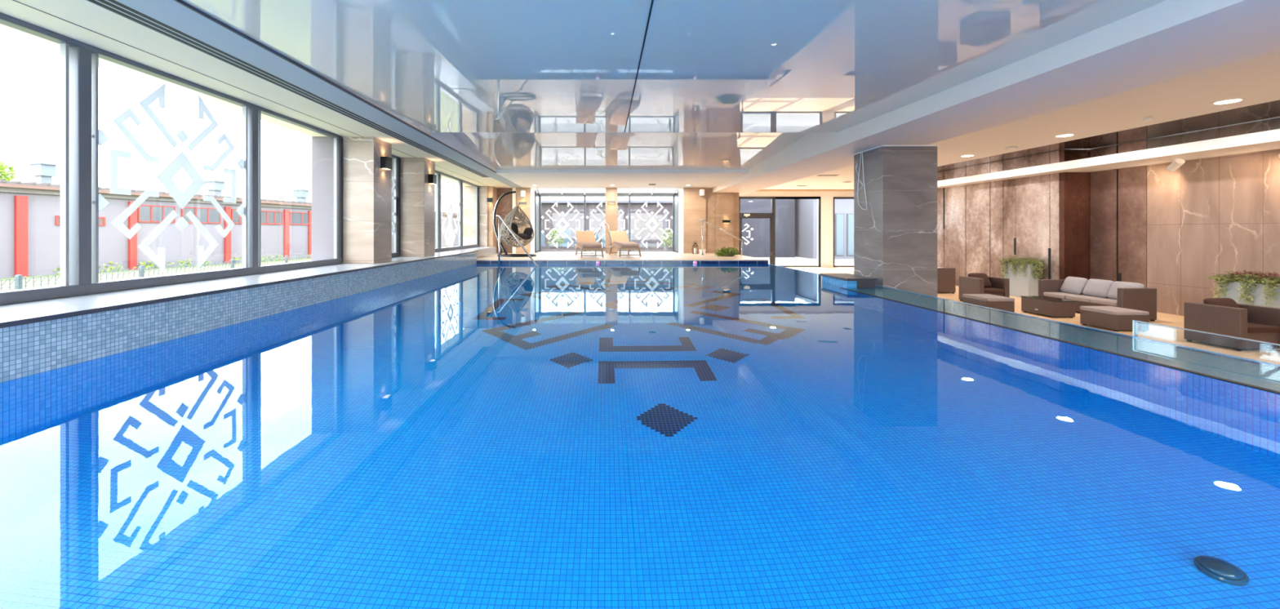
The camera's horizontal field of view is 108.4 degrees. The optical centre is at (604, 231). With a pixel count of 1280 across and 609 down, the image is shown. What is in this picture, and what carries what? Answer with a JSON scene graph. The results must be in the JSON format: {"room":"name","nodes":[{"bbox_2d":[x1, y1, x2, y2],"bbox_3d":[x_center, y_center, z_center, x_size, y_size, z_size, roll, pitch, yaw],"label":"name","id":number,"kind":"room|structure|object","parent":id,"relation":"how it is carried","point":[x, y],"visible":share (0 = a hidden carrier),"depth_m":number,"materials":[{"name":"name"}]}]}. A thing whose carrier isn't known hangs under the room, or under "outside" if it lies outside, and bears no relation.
{"room":"indoor swimming pool","nodes":[
{"label":"indoor swimming pool","id":0,"kind":"room"},
{"bbox_2d":[0,252,476,382],"bbox_3d":[-4.020,0.785,5.650,0.300,0.370,16.500,0,0,0],"label":"wall","id":1,"kind":"structure","parent":0,"point":[36,348],"depth_m":4.07,"materials":[{"name":"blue tile"}]},
{"bbox_2d":[0,250,478,328],"bbox_3d":[-4.420,0.598,5.500,1.160,0.035,17.000,0,0,0],"label":"window sill","id":2,"kind":"structure","parent":1,"relation":"on","point":[26,313],"depth_m":4.32,"materials":[{"name":"grey stone"}]},
{"bbox_2d":[452,246,496,257],"bbox_3d":[-4.550,0.715,15.650,0.900,0.270,3.500,0,0,0],"label":"trim","id":3,"kind":"structure","parent":1,"relation":"attached to","point":[482,251],"depth_m":15.76,"materials":[{"name":"grey stone"}]},
{"bbox_2d":[0,0,505,187],"bbox_3d":[-4.580,-1.870,7.650,1.440,0.300,21.300,0,0,0],"label":"ceiling","id":4,"kind":"structure","parent":0,"point":[86,14],"depth_m":4.80,"materials":[{"name":"beige paint"}]},
{"bbox_2d":[85,0,489,177],"bbox_3d":[-3.740,-1.768,5.800,0.240,0.103,17.600,0,0,0],"label":"ceiling vent","id":5,"kind":"object","parent":4,"relation":"in","point":[116,6],"visible":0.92,"depth_m":4.69,"materials":[{"name":"metal"}]},
{"bbox_2d":[311,136,333,260],"bbox_3d":[-5.085,-0.620,8.710,0.430,2.800,0.760,0,0,0],"label":"wall pier","id":6,"kind":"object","parent":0,"point":[322,147],"visible":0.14,"depth_m":8.33,"materials":[{"name":"paint"}]},
{"bbox_2d":[342,137,391,263],"bbox_3d":[-4.530,-0.570,8.710,0.680,2.300,0.700,0,0,0],"label":"wall column","id":7,"kind":"structure","parent":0,"point":[366,186],"depth_m":8.36,"materials":[{"name":"beige stone"}]},
{"bbox_2d":[0,12,342,305],"bbox_3d":[-4.800,-0.570,3.165,0.120,2.300,10.430,0,0,0],"label":"window","id":8,"kind":"structure","parent":7,"relation":"attached to","point":[81,137],"depth_m":4.54,"materials":[{"name":"grey metal"}]},
{"bbox_2d":[380,155,391,169],"bbox_3d":[-4.130,-1.294,8.710,0.120,0.228,0.220,0,0,0],"label":"wall light","id":9,"kind":"object","parent":7,"relation":"attached to","point":[385,162],"visible":1,"depth_m":8.60,"materials":[{"name":"black metal"}]},
{"bbox_2d":[391,158,393,252],"bbox_3d":[-5.085,-0.620,11.040,0.430,2.800,0.740,0,0,0],"label":"wall pier","id":10,"kind":"object","parent":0,"point":[392,158],"depth_m":10.67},
{"bbox_2d":[400,157,435,256],"bbox_3d":[-4.530,-0.570,11.040,0.680,2.300,0.680,0,0,0],"label":"wall column","id":11,"kind":"structure","parent":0,"point":[417,195],"depth_m":10.70,"materials":[{"name":"beige stone"}]},
{"bbox_2d":[391,154,400,257],"bbox_3d":[-4.800,-0.570,9.875,0.120,2.300,1.870,0,0,0],"label":"window","id":12,"kind":"structure","parent":11,"relation":"attached to","point":[396,179],"depth_m":10.60,"materials":[{"name":"glass"}]},
{"bbox_2d":[428,173,436,184],"bbox_3d":[-4.130,-1.257,11.040,0.120,0.228,0.220,0,0,0],"label":"wall light","id":13,"kind":"object","parent":11,"relation":"attached to","point":[432,177],"visible":1,"depth_m":10.93,"materials":[{"name":"black metal"}]},
{"bbox_2d":[462,186,487,246],"bbox_3d":[-4.925,-0.435,17.850,0.950,2.570,0.900,0,0,0],"label":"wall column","id":14,"kind":"structure","parent":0,"point":[468,192],"depth_m":17.40,"materials":[{"name":"beige stone"}]},
{"bbox_2d":[435,169,479,252],"bbox_3d":[-4.800,-0.570,14.385,0.120,2.300,6.030,0,0,0],"label":"window","id":15,"kind":"structure","parent":14,"relation":"attached to","point":[438,200],"depth_m":14.53,"materials":[{"name":"grey metal"}]},
{"bbox_2d":[487,186,497,253],"bbox_3d":[-4.350,-0.435,17.900,0.200,2.570,0.800,0,0,0],"label":"wall","id":16,"kind":"structure","parent":0,"point":[491,190],"depth_m":17.50,"materials":[{"name":"beige stone"}]},
{"bbox_2d":[13,0,488,186],"bbox_3d":[-4.390,-1.718,7.650,0.010,0.004,21.300,0,0,0],"label":"trim","id":17,"kind":"structure","parent":16,"relation":"attached to","point":[13,0],"depth_m":4.63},
{"bbox_2d":[497,187,512,253],"bbox_3d":[-3.935,-0.435,18.300,0.630,2.570,0.300,0,0,0],"label":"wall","id":18,"kind":"structure","parent":0,"point":[504,206],"depth_m":18.15,"materials":[{"name":"brown stone"}]},
{"bbox_2d":[512,187,515,253],"bbox_3d":[-3.545,-0.435,18.200,0.150,2.570,0.300,0,0,0],"label":"wall strip","id":19,"kind":"object","parent":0,"point":[513,188],"visible":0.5,"depth_m":18.05,"materials":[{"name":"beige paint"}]},
{"bbox_2d":[515,187,530,253],"bbox_3d":[-3.188,-0.435,18.175,0.575,2.570,0.350,0,0,0],"label":"wall","id":20,"kind":"structure","parent":0,"point":[526,208],"depth_m":18.00,"materials":[{"name":"beige stone"}]},
{"bbox_2d":[118,0,522,187],"bbox_3d":[-3.410,-1.870,7.650,0.420,0.300,21.300,0,0,0],"label":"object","id":21,"kind":"structure","parent":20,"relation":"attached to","point":[171,12],"depth_m":4.73,"materials":[{"name":"grey paint"}]},
{"bbox_2d":[530,187,534,253],"bbox_3d":[-2.850,-0.435,18.250,0.100,2.570,0.500,0,0,0],"label":"wall","id":22,"kind":"structure","parent":0,"point":[532,189],"depth_m":18.00,"materials":[{"name":"white paint"}]},
{"bbox_2d":[605,187,617,253],"bbox_3d":[0.263,-0.435,18.200,0.475,2.570,0.400,0,0,0],"label":"wall","id":23,"kind":"structure","parent":0,"point":[611,193],"depth_m":18.00,"materials":[{"name":"beige stone"}]},
{"bbox_2d":[534,188,678,253],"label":"window","id":24,"kind":"structure","parent":23,"relation":"in","point":[538,194],"depth_m":19.65,"materials":[{"name":"white glass"}]},
{"bbox_2d":[476,251,768,260],"bbox_3d":[0.015,1.310,16.925,9.830,0.920,6.050,0,0,0],"label":"deck","id":25,"kind":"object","parent":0,"point":[540,255],"visible":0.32,"depth_m":15.54,"materials":[{"name":"beige tile"}]},
{"bbox_2d":[493,191,536,257],"bbox_3d":[-3.019,-0.274,15.904,1.217,2.260,1.201,0,0,44],"label":"hanging egg chair","id":26,"kind":"object","parent":25,"relation":"on","point":[527,234],"visible":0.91,"depth_m":15.87,"materials":[{"name":"wicker"}]},
{"bbox_2d":[500,206,533,247],"bbox_3d":[-3.084,-0.169,15.951,1.035,1.437,1.196,0,0,38],"label":"woven basket","id":27,"kind":"object","parent":26,"relation":"on","point":[527,234],"depth_m":15.82,"materials":[{"name":"grey wicker"}]},
{"bbox_2d":[504,233,531,239],"bbox_3d":[-2.990,0.181,15.900,0.819,0.240,0.819,0,0,35],"label":"seat cushion","id":28,"kind":"object","parent":26,"relation":"on","point":[522,236],"depth_m":15.58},
{"bbox_2d":[503,222,533,235],"bbox_3d":[-2.974,-0.059,16.048,0.997,0.492,0.586,0,0,0],"label":"cushion","id":29,"kind":"object","parent":26,"relation":"on","point":[528,231],"depth_m":15.98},
{"bbox_2d":[574,231,604,257],"bbox_3d":[-0.580,0.419,16.100,0.765,0.887,2.050,0,0,-10],"label":"sun lounger","id":30,"kind":"object","parent":25,"relation":"on","point":[586,241],"visible":1,"depth_m":16.45,"materials":[{"name":"beige fabric"}]},
{"bbox_2d":[577,241,601,248],"bbox_3d":[-0.521,0.456,15.765,0.630,0.211,1.320,0,0,-10],"label":"seat cushion","id":31,"kind":"object","parent":30,"relation":"on","point":[580,244],"depth_m":15.21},
{"bbox_2d":[607,231,641,257],"bbox_3d":[0.660,0.419,16.550,0.765,0.887,2.050,0,0,-12],"label":"sun lounger","id":32,"kind":"object","parent":25,"relation":"on","point":[619,239],"visible":1,"depth_m":16.78,"materials":[{"name":"beige fabric"}]},
{"bbox_2d":[612,241,639,247],"bbox_3d":[0.731,0.456,16.217,0.630,0.211,1.320,0,0,-12],"label":"seat cushion","id":33,"kind":"object","parent":32,"relation":"on","point":[617,244],"depth_m":15.76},
{"bbox_2d":[698,218,742,255],"bbox_3d":[4.146,0.276,16.500,1.575,1.448,0.120,0,0,0],"label":"handrail","id":34,"kind":"object","parent":25,"relation":"on","point":[710,224],"visible":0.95,"depth_m":16.48,"materials":[{"name":"metal"}]},
{"bbox_2d":[715,246,740,256],"bbox_3d":[4.211,0.704,15.875,0.841,0.413,0.561,0,0,0],"label":"plant","id":35,"kind":"object","parent":25,"relation":"on","point":[731,251],"visible":0.98,"depth_m":15.80,"materials":[{"name":"green plant"}]},
{"bbox_2d":[476,260,768,263],"bbox_3d":[0.380,1.600,13.975,9.100,1.440,0.150,0,0,0],"label":"wall","id":36,"kind":"structure","parent":0,"point":[477,261],"depth_m":13.90,"materials":[{"name":"blue tile"}]},
{"bbox_2d":[496,168,749,188],"bbox_3d":[0.515,-1.895,15.950,7.430,0.350,4.900,0,0,0],"label":"ceiling","id":37,"kind":"structure","parent":0,"point":[524,178],"depth_m":14.68,"materials":[{"name":"white paint"}]},
{"bbox_2d":[450,132,809,168],"bbox_3d":[0.515,-1.980,10.960,7.430,0.300,5.080,0,0,0],"label":"ceiling","id":38,"kind":"structure","parent":0,"point":[501,150],"depth_m":10.74,"materials":[{"name":"beige"}]},
{"bbox_2d":[430,132,496,171],"bbox_3d":[-3.194,-1.975,10.960,0.012,0.450,5.080,0,0,0],"label":"trim","id":39,"kind":"structure","parent":38,"relation":"attached to","point":[447,138],"depth_m":9.98,"materials":[{"name":"white paint"}]},
{"bbox_2d":[0,263,1279,608],"bbox_3d":[0.490,0.970,5.650,8.720,0.001,16.500,0,0,0],"label":"pool water","id":40,"kind":"object","parent":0,"point":[477,436],"visible":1,"depth_m":2.00,"materials":[{"name":"liquid"}]},
{"bbox_2d":[496,214,537,266],"bbox_3d":[-2.308,0.546,13.246,2.154,2.084,0.081,0,0,30],"label":"pool handrail","id":41,"kind":"object","parent":40,"relation":"in","point":[500,217],"visible":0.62,"depth_m":13.72,"materials":[{"name":"metal"}]},
{"bbox_2d":[182,0,1166,132],"bbox_3d":[0.515,-1.775,2.700,7.430,0.070,11.400,0,0,0],"label":"ceiling","id":42,"kind":"structure","parent":0,"point":[706,65],"depth_m":4.50,"materials":[{"name":"beige"}]},
{"bbox_2d":[173,0,496,173],"bbox_3d":[-3.192,-1.733,5.250,0.016,0.034,16.500,0,0,0],"label":"trim","id":43,"kind":"structure","parent":42,"relation":"attached to","point":[180,2],"depth_m":4.87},
{"bbox_2d":[326,78,430,135],"bbox_3d":[-3.194,-1.800,2.710,0.012,0.100,11.420,0,0,0],"label":"trim","id":44,"kind":"structure","parent":42,"relation":"attached to","point":[392,113],"depth_m":7.22,"materials":[{"name":"beige"}]},
{"bbox_2d":[624,0,653,132],"bbox_3d":[0.360,-1.771,2.700,0.016,0.070,11.400,0,0,0],"label":"trim","id":45,"kind":"structure","parent":42,"relation":"attached to","point":[652,1],"depth_m":4.49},
{"bbox_2d":[678,187,683,253],"bbox_3d":[3.013,-0.435,18.250,0.125,2.570,0.500,0,0,0],"label":"wall","id":46,"kind":"structure","parent":0,"point":[680,189],"depth_m":18.00,"materials":[{"name":"white paint"}]},
{"bbox_2d":[683,187,733,253],"bbox_3d":[4.053,0.015,18.175,1.955,3.470,0.350,0,0,0],"label":"wall","id":47,"kind":"structure","parent":0,"point":[694,205],"depth_m":18.00,"materials":[{"name":"beige stone"}]},
{"bbox_2d":[706,187,715,253],"bbox_3d":[4.160,-0.435,18.220,0.420,2.570,0.200,0,0,0],"label":"wall","id":48,"kind":"structure","parent":0,"point":[710,196],"depth_m":18.12,"materials":[{"name":"beige stone"}]},
{"bbox_2d":[733,192,738,253],"bbox_3d":[5.155,-0.140,18.270,0.250,3.780,0.300,0,0,0],"label":"wall back end slab","id":49,"kind":"structure","parent":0,"point":[735,194],"depth_m":18.12,"materials":[{"name":"beige stone"}]},
{"bbox_2d":[738,191,853,266],"bbox_3d":[9.750,-0.225,22.875,8.900,3.950,0.350,0,0,0],"label":"wall","id":50,"kind":"structure","parent":0,"point":[826,197],"depth_m":22.70,"materials":[{"name":"white paint"}]},
{"bbox_2d":[738,196,818,265],"bbox_3d":[7.962,0.016,22.703,5.325,3.468,0.195,0,0,0],"label":"door","id":51,"kind":"structure","parent":50,"relation":"in","point":[771,216],"depth_m":22.67,"materials":[{"name":"metal"}]},
{"bbox_2d":[775,196,820,266],"bbox_3d":[9.506,0.024,22.725,2.238,3.452,0.110,0,0,0],"label":"window","id":52,"kind":"structure","parent":51,"relation":"attached to","point":[776,197],"depth_m":22.67,"materials":[{"name":"metal"}]},
{"bbox_2d":[756,189,853,191],"bbox_3d":[9.950,-2.008,22.450,8.500,0.044,0.500,0,0,0],"label":"trim","id":53,"kind":"structure","parent":50,"relation":"attached to","point":[760,189],"depth_m":22.37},
{"bbox_2d":[833,196,853,266],"bbox_3d":[11.854,0.024,22.725,1.198,3.452,0.110,0,0,0],"label":"window","id":54,"kind":"structure","parent":50,"relation":"in","point":[834,197],"depth_m":22.67,"materials":[{"name":"metal"}]},
{"bbox_2d":[853,146,937,297],"bbox_3d":[5.415,0.110,8.645,0.970,3.280,0.950,0,0,0],"label":"column","id":55,"kind":"structure","parent":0,"point":[895,238],"depth_m":8.17,"materials":[{"name":"grey stone"}]},
{"bbox_2d":[857,151,867,209],"bbox_3d":[4.915,-1.006,8.796,0.014,1.202,0.339,0,0,0],"label":"cord","id":56,"kind":"object","parent":55,"relation":"hanging from","point":[862,151],"visible":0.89,"depth_m":8.79,"materials":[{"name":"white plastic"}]},
{"bbox_2d":[937,170,944,266],"bbox_3d":[11.430,-0.140,16.223,0.120,3.780,1.530,0,0,0],"label":"wall panel","id":57,"kind":"object","parent":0,"point":[940,175],"visible":0.14,"depth_m":15.59,"materials":[{"name":"brown stone"}]},
{"bbox_2d":[944,167,965,285],"bbox_3d":[11.430,-0.140,14.980,0.120,3.780,0.907,0,0,0],"label":"wall panel","id":58,"kind":"object","parent":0,"point":[954,196],"visible":0.64,"depth_m":14.94,"materials":[{"name":"brown stone"}]},
{"bbox_2d":[965,162,990,276],"bbox_3d":[11.430,-0.140,14.057,0.120,3.780,0.892,0,0,0],"label":"wall panel","id":59,"kind":"object","parent":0,"point":[977,195],"visible":0.57,"depth_m":14.03,"materials":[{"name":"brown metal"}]},
{"bbox_2d":[712,0,1279,192],"bbox_3d":[4.955,-1.865,7.650,1.450,0.670,21.300,0,0,0],"label":"ceiling beam","id":60,"kind":"structure","parent":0,"point":[1168,39],"depth_m":4.62,"materials":[{"name":"white paint"}]},
{"bbox_2d":[990,160,1003,277],"bbox_3d":[11.430,-0.140,13.370,0.120,3.780,0.434,0,0,0],"label":"wall panel","id":61,"kind":"object","parent":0,"point":[996,187],"visible":0.57,"depth_m":13.38,"materials":[{"name":"stone"}]},
{"bbox_2d":[1003,158,1015,278],"bbox_3d":[11.430,-0.140,12.946,0.120,3.780,0.381,0,0,0],"label":"wall panel","id":62,"kind":"object","parent":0,"point":[1009,185],"visible":0.57,"depth_m":12.95,"materials":[{"name":"stone"}]},
{"bbox_2d":[762,49,1279,189],"bbox_3d":[9.940,-2.115,9.850,8.520,0.170,25.700,0,0,0],"label":"ceiling","id":63,"kind":"structure","parent":0,"point":[1256,79],"depth_m":8.34,"materials":[{"name":"white paint"}]},
{"bbox_2d":[1210,97,1245,104],"bbox_3d":[9.680,-2.022,7.160,0.320,0.016,0.320,0,0,0],"label":"recessed light","id":64,"kind":"object","parent":63,"relation":"in","point":[1235,100],"visible":1,"depth_m":7.14,"materials":[{"name":"white plastic"}]},
{"bbox_2d":[767,263,1279,366],"bbox_3d":[4.480,1.657,5.650,0.900,1.366,16.500,0,0,0],"label":"wall","id":65,"kind":"structure","parent":0,"point":[767,264],"depth_m":4.49,"materials":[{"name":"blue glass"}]},
{"bbox_2d":[841,288,1279,394],"bbox_3d":[4.045,0.973,2.650,0.040,0.018,10.500,0,0,0],"label":"trim","id":66,"kind":"structure","parent":65,"relation":"on","point":[1037,335],"depth_m":3.68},
{"bbox_2d":[1132,320,1279,345],"bbox_3d":[4.947,1.139,0.953,0.032,0.622,6.705,0,0,0],"label":"panel","id":67,"kind":"object","parent":65,"relation":"attached to","point":[1135,322],"visible":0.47,"depth_m":3.97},
{"bbox_2d":[1015,151,1049,279],"bbox_3d":[11.430,-0.140,12.265,0.120,3.780,0.964,0,0,0],"label":"wall panel","id":68,"kind":"object","parent":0,"point":[1032,193],"visible":0.57,"depth_m":12.21,"materials":[{"name":"stone"}]},
{"bbox_2d":[1048,248,1050,279],"bbox_3d":[11.368,0.851,11.779,0.008,0.851,0.060,0,0,0],"label":"trim","id":69,"kind":"structure","parent":68,"relation":"attached to","point":[1049,249],"depth_m":11.78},
{"bbox_2d":[786,266,1279,364],"bbox_3d":[9.565,1.800,10.100,9.270,0.100,26.200,0,0,0],"label":"floor","id":70,"kind":"structure","parent":0,"point":[1155,332],"depth_m":8.24,"materials":[{"name":"tile"}]},
{"bbox_2d":[937,266,955,293],"bbox_3d":[9.550,1.390,13.390,0.700,0.720,0.780,0,0,0],"label":"wicker armchair","id":71,"kind":"object","parent":70,"relation":"on","point":[946,277],"visible":0.37,"depth_m":13.00,"materials":[{"name":"brown wicker"}]},
{"bbox_2d":[958,272,1009,300],"bbox_3d":[9.350,1.394,11.380,0.720,0.712,0.660,0,0,0],"label":"wicker armchair","id":72,"kind":"object","parent":70,"relation":"on","point":[975,282],"visible":0.84,"depth_m":11.29,"materials":[{"name":"brown wicker"}]},
{"bbox_2d":[968,272,991,287],"bbox_3d":[9.330,1.210,11.470,0.491,0.344,0.257,0,0,0],"label":"cushion","id":73,"kind":"object","parent":72,"relation":"on","point":[987,280],"depth_m":11.44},
{"bbox_2d":[983,287,1004,293],"bbox_3d":[9.350,1.435,11.320,0.492,0.090,0.540,0,0,0],"label":"seat cushion","id":74,"kind":"object","parent":72,"relation":"on","point":[986,290],"depth_m":11.05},
{"bbox_2d":[962,293,1014,312],"bbox_3d":[8.020,1.550,9.650,0.576,0.400,0.656,0,0,0],"label":"wicker ottoman","id":75,"kind":"object","parent":70,"relation":"on","point":[1002,303],"visible":0.66,"depth_m":9.34,"materials":[{"name":"brown wicker"}]},
{"bbox_2d":[962,293,1014,301],"bbox_3d":[8.020,1.385,9.650,0.576,0.070,0.656,0,0,0],"label":"cushion","id":76,"kind":"object","parent":75,"relation":"on","point":[972,297],"depth_m":9.54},
{"bbox_2d":[999,255,1045,297],"bbox_3d":[11.154,1.198,12.357,0.576,1.104,1.028,0,0,0],"label":"planter","id":77,"kind":"object","parent":70,"relation":"on","point":[1024,275],"visible":0.98,"depth_m":12.15,"materials":[{"name":"ceramic"}]},
{"bbox_2d":[1021,296,1075,317],"bbox_3d":[9.305,1.577,9.690,0.461,0.345,0.730,0,0,0],"label":"coffee table","id":78,"kind":"object","parent":70,"relation":"on","point":[1052,307],"visible":1,"depth_m":9.46,"materials":[{"name":"brown wicker"}]},
{"bbox_2d":[1038,276,1156,321],"bbox_3d":[10.410,1.386,9.840,0.660,0.728,1.760,0,0,0],"label":"wicker sofa","id":79,"kind":"object","parent":70,"relation":"on","point":[1086,292],"visible":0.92,"depth_m":9.61,"materials":[{"name":"brown wicker"}]},
{"bbox_2d":[1043,292,1084,298],"bbox_3d":[10.350,1.435,10.353,0.540,0.090,0.505,0,0,0],"label":"seat cushion","id":80,"kind":"object","parent":79,"relation":"on","point":[1055,295],"depth_m":10.28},
{"bbox_2d":[1060,276,1088,294],"bbox_3d":[10.540,1.210,10.353,0.249,0.375,0.513,0,0,7],"label":"cushion","id":81,"kind":"object","parent":79,"relation":"on","point":[1070,285],"depth_m":10.28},
{"bbox_2d":[1066,295,1109,302],"bbox_3d":[10.350,1.435,9.840,0.540,0.090,0.505,0,0,0],"label":"seat cushion","id":82,"kind":"object","parent":79,"relation":"on","point":[1078,299],"depth_m":9.78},
{"bbox_2d":[1082,278,1113,297],"bbox_3d":[10.540,1.210,9.840,0.249,0.375,0.513,0,0,0],"label":"cushion","id":83,"kind":"object","parent":79,"relation":"on","point":[1099,288],"depth_m":9.81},
{"bbox_2d":[1090,298,1117,306],"bbox_3d":[10.350,1.435,9.327,0.540,0.090,0.505,0,0,0],"label":"seat cushion","id":84,"kind":"object","parent":79,"relation":"on","point":[1099,302],"depth_m":9.35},
{"bbox_2d":[1106,280,1144,299],"bbox_3d":[10.540,1.210,9.327,0.249,0.375,0.513,0,0,-7],"label":"cushion","id":85,"kind":"object","parent":79,"relation":"on","point":[1112,288],"depth_m":9.41,"materials":[{"name":"fabric"}]},
{"bbox_2d":[1080,306,1149,331],"bbox_3d":[9.225,1.575,8.360,0.586,0.350,0.636,0,0,0],"label":"wicker ottoman","id":86,"kind":"object","parent":70,"relation":"on","point":[1116,318],"visible":0.98,"depth_m":8.16,"materials":[{"name":"brown wicker"}]},
{"bbox_2d":[1080,306,1149,315],"bbox_3d":[9.225,1.435,8.360,0.586,0.070,0.636,0,0,0],"label":"cushion","id":87,"kind":"object","parent":86,"relation":"on","point":[1098,310],"depth_m":8.24,"materials":[{"name":"fabric"}]},
{"bbox_2d":[1183,297,1279,351],"bbox_3d":[9.630,1.394,7.050,0.720,0.712,0.660,0,0,0],"label":"wicker armchair","id":88,"kind":"object","parent":70,"relation":"on","point":[1222,316],"visible":1,"depth_m":6.93,"materials":[{"name":"brown wicker"}]},
{"bbox_2d":[1203,297,1240,308],"bbox_3d":[9.610,1.210,7.140,0.491,0.344,0.257,0,0,0],"label":"cushion","id":89,"kind":"object","parent":88,"relation":"on","point":[1228,302],"depth_m":7.14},
{"bbox_2d":[1247,322,1279,332],"bbox_3d":[9.630,1.435,6.990,0.492,0.090,0.540,0,0,0],"label":"seat cushion","id":90,"kind":"object","parent":88,"relation":"on","point":[1251,326],"depth_m":6.73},
{"bbox_2d":[1208,269,1279,307],"bbox_3d":[11.150,1.197,7.872,0.602,1.106,1.041,0,0,3],"label":"planter","id":91,"kind":"object","parent":70,"relation":"on","point":[1249,287],"visible":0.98,"depth_m":7.86,"materials":[{"name":"ceramic"}]},
{"bbox_2d":[1049,150,1059,279],"bbox_3d":[11.430,-0.140,11.649,0.120,3.780,0.235,0,0,0],"label":"wall panel","id":92,"kind":"object","parent":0,"point":[1055,155],"visible":0.57,"depth_m":11.64,"materials":[{"name":"stone"}]},
{"bbox_2d":[1059,149,1089,279],"bbox_3d":[11.785,-0.140,11.460,0.830,3.780,0.120,0,0,0],"label":"wall","id":93,"kind":"structure","parent":0,"point":[1074,187],"depth_m":11.40,"materials":[{"name":"wood"}]},
{"bbox_2d":[1089,145,1118,281],"bbox_3d":[12.060,-0.140,11.100,0.120,3.780,0.584,0,0,0],"label":"wall panel","id":94,"kind":"object","parent":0,"point":[1104,184],"visible":0.64,"depth_m":11.06,"materials":[{"name":"brown metal"}]},
{"bbox_2d":[937,128,1279,188],"bbox_3d":[11.600,-1.565,7.000,1.400,0.190,20.000,0,0,0],"label":"beam","id":95,"kind":"structure","parent":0,"point":[1267,140],"depth_m":9.44,"materials":[{"name":"white paint"}]},
{"bbox_2d":[1166,158,1185,171],"bbox_3d":[11.552,-1.347,9.325,0.140,0.249,0.283,0,0,18],"label":"spotlight","id":96,"kind":"object","parent":95,"relation":"attached to","point":[1176,163],"visible":1,"depth_m":9.28,"materials":[{"name":"white plastic"}]},
{"bbox_2d":[1118,139,1146,288],"bbox_3d":[12.060,-0.140,10.490,0.120,3.780,0.564,0,0,0],"label":"wall panel","id":97,"kind":"object","parent":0,"point":[1132,181],"visible":0.57,"depth_m":10.46,"materials":[{"name":"stone"}]},
{"bbox_2d":[1146,117,1279,315],"bbox_3d":[12.100,-0.140,3.600,0.200,3.780,13.200,0,0,0],"label":"wall","id":98,"kind":"structure","parent":0,"point":[1207,216],"depth_m":9.16,"materials":[{"name":"beige stone"}]},
{"bbox_3d":[0.340,2.320,5.750,9.020,0.001,16.700,0,0,0],"label":"floor","id":99,"kind":"structure","parent":0,"visible":0},
{"bbox_2d":[820,273,877,288],"bbox_3d":[4.405,1.562,8.375,0.530,1.515,0.990,0,0,0],"label":"step block","id":100,"kind":"object","parent":99,"relation":"on","point":[845,280],"visible":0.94,"depth_m":7.99,"materials":[{"name":"tile"}]},
{"label":"outside","id":101,"kind":"structure","parent":0,"visible":0},
{"bbox_2d":[0,257,311,291],"bbox_3d":[-47.675,1.560,30.000,84.650,0.120,180.000,0,0,0],"label":"ground","id":102,"kind":"structure","parent":101,"point":[51,282],"depth_m":16.01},
{"bbox_2d":[0,160,16,181],"bbox_3d":[-33.258,-1.345,24.318,2.842,5.690,3.015,0,0,0],"label":"tree","id":103,"kind":"object","parent":102,"relation":"on","point":[4,174],"visible":0.66,"depth_m":24.95,"materials":[{"name":"green plant"}]},
{"bbox_2d":[53,253,311,274],"bbox_3d":[-17.049,1.354,23.456,1.091,0.581,27.750,0,0,13],"label":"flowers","id":104,"kind":"object","parent":102,"relation":"on","point":[237,258],"visible":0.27,"depth_m":18.73,"materials":[{"name":"green plant"}]},
{"bbox_2d":[0,162,458,278],"bbox_3d":[-17.481,-0.465,36.484,6.640,3.930,97.000,0,0,13],"label":"building","id":105,"kind":"structure","parent":102,"relation":"on","point":[30,211],"depth_m":18.52,"materials":[{"name":"concrete"}]},
{"bbox_2d":[26,162,58,184],"bbox_3d":[-20.108,-2.030,16.488,0.750,0.800,0.461,0,0,13],"label":"roof vent","id":106,"kind":"object","parent":105,"relation":"attached to","point":[43,172],"depth_m":16.35,"materials":[{"name":"metal"}]},
{"bbox_2d":[204,180,226,195],"bbox_3d":[-18.806,-2.030,22.201,0.810,0.800,0.547,0,0,13],"label":"roof vent","id":107,"kind":"object","parent":105,"relation":"attached to","point":[214,187],"depth_m":22.03,"materials":[{"name":"metal"}]},
{"bbox_2d":[291,189,310,201],"bbox_3d":[-17.710,-2.030,26.857,0.790,0.800,0.518,0,0,13],"label":"roof vent","id":108,"kind":"object","parent":105,"relation":"attached to","point":[300,195],"depth_m":26.69,"materials":[{"name":"metal"}]},
{"bbox_2d":[0,242,458,291],"bbox_3d":[-9.291,1.095,14.996,0.098,0.810,30.008,0,0,0],"label":"wire fence","id":109,"kind":"object","parent":102,"relation":"on","point":[18,279],"visible":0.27,"depth_m":9.27,"materials":[{"name":"metal"}]},
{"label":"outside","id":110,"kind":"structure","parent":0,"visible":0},
{"bbox_2d":[755,256,853,265],"bbox_3d":[42.325,1.810,69.980,95.350,0.120,100.040,0,0,0],"label":"paving","id":111,"kind":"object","parent":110,"point":[795,260],"depth_m":26.79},
{"bbox_2d":[546,228,565,249],"bbox_3d":[-2.568,0.760,24.023,0.940,1.985,1.012,0,0,-22],"label":"shrub","id":112,"kind":"object","parent":111,"relation":"on","point":[561,241],"visible":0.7,"depth_m":23.93,"materials":[{"name":"green plant"}]},
{"bbox_2d":[541,200,672,249],"bbox_3d":[0.000,-0.125,32.000,16.800,3.750,4.600,0,0,0],"label":"building","id":113,"kind":"structure","parent":111,"relation":"on","point":[635,206],"depth_m":30.05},
{"bbox_2d":[661,228,672,249],"bbox_3d":[3.304,0.767,23.966,0.895,1.971,1.040,0,0,23],"label":"shrub","id":114,"kind":"object","parent":111,"relation":"on","point":[668,242],"visible":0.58,"depth_m":23.96,"materials":[{"name":"green plant"}]},
{"bbox_2d":[740,199,795,257],"bbox_3d":[10.875,-0.550,33.990,4.250,4.600,5.020,0,0,0],"label":"building","id":115,"kind":"structure","parent":111,"relation":"on","point":[759,246],"depth_m":31.50,"materials":[{"name":"metal"}]},
{"bbox_2d":[795,199,853,258],"bbox_3d":[17.700,-0.450,31.800,9.000,4.400,5.400,0,0,0],"label":"white annexe","id":116,"kind":"structure","parent":111,"relation":"on","point":[806,210],"depth_m":29.50,"materials":[{"name":"concrete"}]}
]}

